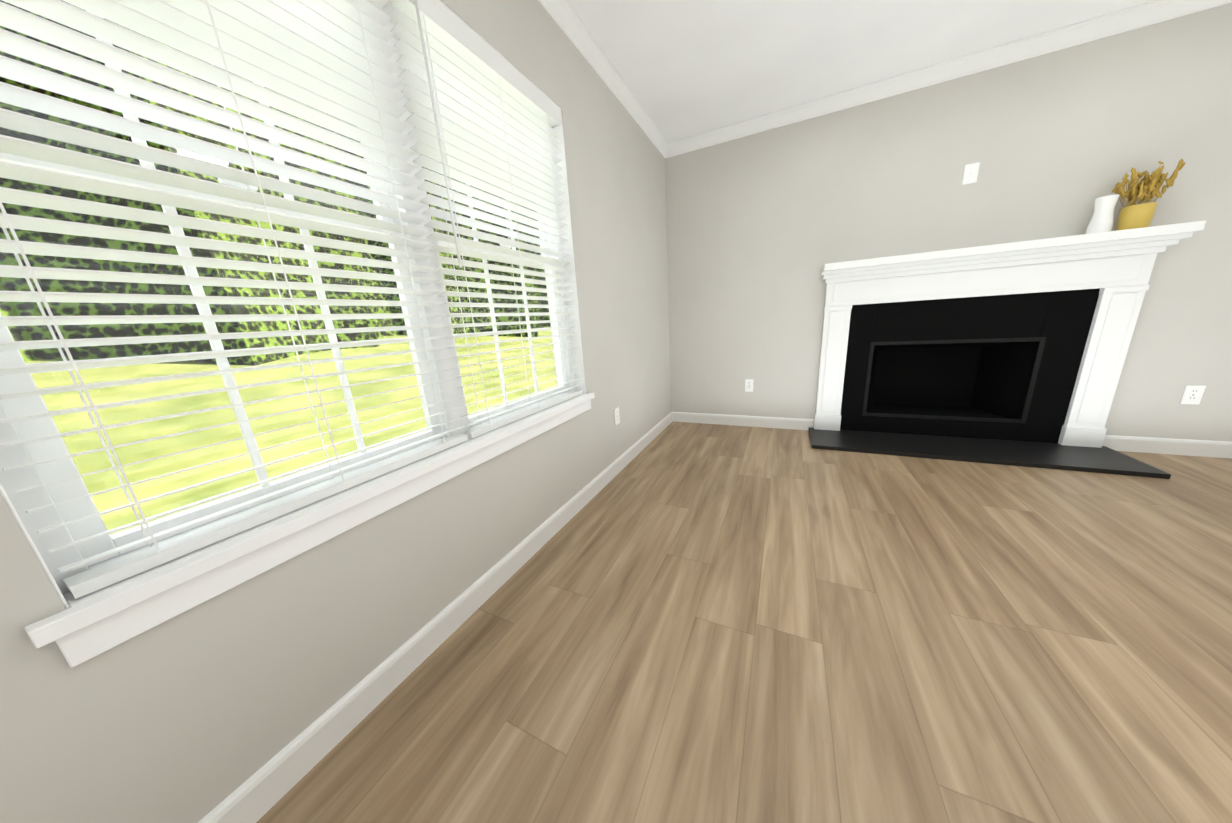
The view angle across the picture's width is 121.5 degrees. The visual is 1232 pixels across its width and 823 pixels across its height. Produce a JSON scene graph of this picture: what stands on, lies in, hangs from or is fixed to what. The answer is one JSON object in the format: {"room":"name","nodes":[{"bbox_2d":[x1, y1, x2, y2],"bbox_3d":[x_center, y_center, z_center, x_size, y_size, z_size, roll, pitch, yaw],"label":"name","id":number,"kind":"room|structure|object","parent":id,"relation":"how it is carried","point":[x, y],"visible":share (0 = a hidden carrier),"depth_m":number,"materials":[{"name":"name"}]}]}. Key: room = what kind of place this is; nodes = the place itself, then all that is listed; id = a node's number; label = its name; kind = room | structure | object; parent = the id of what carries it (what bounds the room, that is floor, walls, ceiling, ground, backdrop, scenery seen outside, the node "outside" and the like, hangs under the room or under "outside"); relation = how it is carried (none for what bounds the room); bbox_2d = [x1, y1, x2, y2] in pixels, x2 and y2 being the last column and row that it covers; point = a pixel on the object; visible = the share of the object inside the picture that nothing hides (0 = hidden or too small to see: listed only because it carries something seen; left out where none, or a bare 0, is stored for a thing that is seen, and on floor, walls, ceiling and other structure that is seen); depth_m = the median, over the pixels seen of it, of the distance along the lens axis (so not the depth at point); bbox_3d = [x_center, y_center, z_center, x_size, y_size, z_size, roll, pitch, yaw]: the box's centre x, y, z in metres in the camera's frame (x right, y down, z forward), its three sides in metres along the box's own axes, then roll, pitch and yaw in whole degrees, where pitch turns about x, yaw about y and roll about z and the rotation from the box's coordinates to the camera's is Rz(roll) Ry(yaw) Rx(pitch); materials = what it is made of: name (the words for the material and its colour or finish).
{"room":"living room","nodes":[
{"label":"living room","id":0,"kind":"room"},
{"bbox_2d":[0,0,670,822],"bbox_3d":[-1.298,-0.086,-0.134,0.200,2.440,7.915,3,16,26],"label":"wall","id":1,"kind":"structure","parent":0,"point":[196,714],"depth_m":0.91,"materials":[{"name":"beige paint"}]},
{"bbox_2d":[0,0,594,667],"bbox_3d":[-0.627,-0.522,1.137,0.197,1.480,1.725,3,16,26],"label":"window","id":2,"kind":"structure","parent":1,"relation":"in","point":[88,626],"depth_m":0.76,"materials":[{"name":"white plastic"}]},
{"bbox_2d":[0,0,582,598],"bbox_3d":[-0.597,-0.564,1.110,0.083,1.377,1.643,3,16,26],"label":"window blinds","id":3,"kind":"object","parent":2,"relation":"attached to","point":[478,106],"visible":1,"depth_m":0.78,"materials":[{"name":"white plastic"}]},
{"bbox_2d":[198,412,673,822],"bbox_3d":[-1.127,1.050,0.113,0.015,0.100,7.915,3,16,26],"label":"baseboard","id":4,"kind":"structure","parent":1,"relation":"attached to","point":[266,788],"depth_m":1.00,"materials":[{"name":"white wood"}]},
{"bbox_2d":[538,0,669,157],"bbox_3d":[-1.262,-1.215,-0.481,0.048,0.087,7.915,3,16,26],"label":"crown molding","id":5,"kind":"structure","parent":1,"relation":"attached to","point":[563,14],"depth_m":1.90,"materials":[{"name":"white wood"}]},
{"bbox_2d":[614,407,619,425],"bbox_3d":[0.007,0.033,2.360,0.007,0.114,0.070,3,16,26],"label":"electrical outlet","id":6,"kind":"object","parent":1,"relation":"attached to","point":[616,416],"visible":1,"depth_m":2.35,"materials":[{"name":"white plastic"}]},
{"bbox_2d":[256,421,1231,822],"bbox_3d":[0.655,1.240,-0.717,4.360,0.080,8.315,3,16,26],"label":"floor","id":7,"kind":"structure","parent":0,"point":[672,621],"depth_m":1.04,"materials":[{"name":"brown wood"}]},
{"bbox_2d":[808,220,1205,478],"bbox_3d":[2.308,-0.378,2.285,1.705,1.332,0.468,3,16,26],"label":"fireplace","id":8,"kind":"object","parent":7,"relation":"on","point":[1071,305],"visible":1,"depth_m":2.30,"materials":[{"name":"white wood"}]},
{"bbox_2d":[1085,194,1119,233],"bbox_3d":[2.785,-1.121,1.977,0.090,0.194,0.090,3,16,26],"label":"vase","id":9,"kind":"object","parent":8,"relation":"on","point":[1101,220],"visible":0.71,"depth_m":1.96,"materials":[{"name":"white ceramic"}]},
{"bbox_2d":[1111,159,1185,230],"bbox_3d":[2.898,-1.177,1.901,0.224,0.326,0.135,3,16,26],"label":"potted plant","id":10,"kind":"object","parent":8,"relation":"on","point":[1134,215],"visible":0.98,"depth_m":1.89,"materials":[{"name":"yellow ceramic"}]},
{"bbox_2d":[568,0,1152,142],"bbox_3d":[0.493,-1.205,-1.350,4.360,0.100,8.315,3,16,26],"label":"ceiling","id":11,"kind":"structure","parent":0,"point":[686,68],"depth_m":1.90,"materials":[{"name":"white paint"}]},
{"bbox_2d":[665,3,1231,441],"bbox_3d":[2.367,-1.032,2.579,4.360,2.440,0.420,3,16,26],"label":"wall","id":12,"kind":"structure","parent":0,"point":[763,227],"depth_m":2.28,"materials":[{"name":"beige paint"}]},
{"bbox_2d":[674,412,813,429],"bbox_3d":[1.154,0.085,3.257,1.247,0.100,0.015,3,16,26],"label":"baseboard","id":13,"kind":"structure","parent":12,"relation":"attached to","point":[721,419],"depth_m":3.22,"materials":[{"name":"white wood"}]},
{"bbox_2d":[745,379,753,391],"bbox_3d":[1.211,-0.236,3.137,0.070,0.114,0.007,3,16,26],"label":"electrical outlet","id":14,"kind":"object","parent":12,"relation":"attached to","point":[749,385],"visible":1,"depth_m":3.13,"materials":[{"name":"white plastic"}]},
{"bbox_2d":[670,0,1231,156],"bbox_3d":[2.192,-2.109,2.083,3.840,0.087,0.048,3,16,26],"label":"crown molding","id":15,"kind":"structure","parent":12,"relation":"attached to","point":[1155,11],"depth_m":2.11,"materials":[{"name":"white wood"}]},
{"bbox_2d":[962,162,979,184],"bbox_3d":[2.285,-1.532,2.222,0.070,0.114,0.014,3,16,26],"label":"switch plate","id":16,"kind":"object","parent":12,"relation":"attached to","point":[970,174],"visible":1,"depth_m":2.22,"materials":[{"name":"white plastic"}]},
{"bbox_2d":[1102,435,1231,457],"bbox_3d":[3.640,0.228,2.064,1.032,0.100,0.015,3,16,26],"label":"baseboard","id":17,"kind":"structure","parent":12,"relation":"attached to","point":[1188,447],"depth_m":2.15,"materials":[{"name":"white wood"}]},
{"bbox_2d":[1180,385,1205,404],"bbox_3d":[3.451,-0.099,2.065,0.070,0.114,0.007,3,16,26],"label":"electrical outlet","id":18,"kind":"object","parent":12,"relation":"attached to","point":[1192,394],"visible":1,"depth_m":2.06,"materials":[{"name":"white plastic"}]},
{"label":"outside","id":19,"kind":"structure","parent":0,"visible":0},
{"bbox_2d":[0,0,556,534],"bbox_3d":[-10.196,-3.976,5.159,20.000,9.550,55.000,3,16,26],"label":"garden","id":20,"kind":"object","parent":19,"point":[146,490],"depth_m":5.86,"materials":[{"name":"green plant"}]}
]}

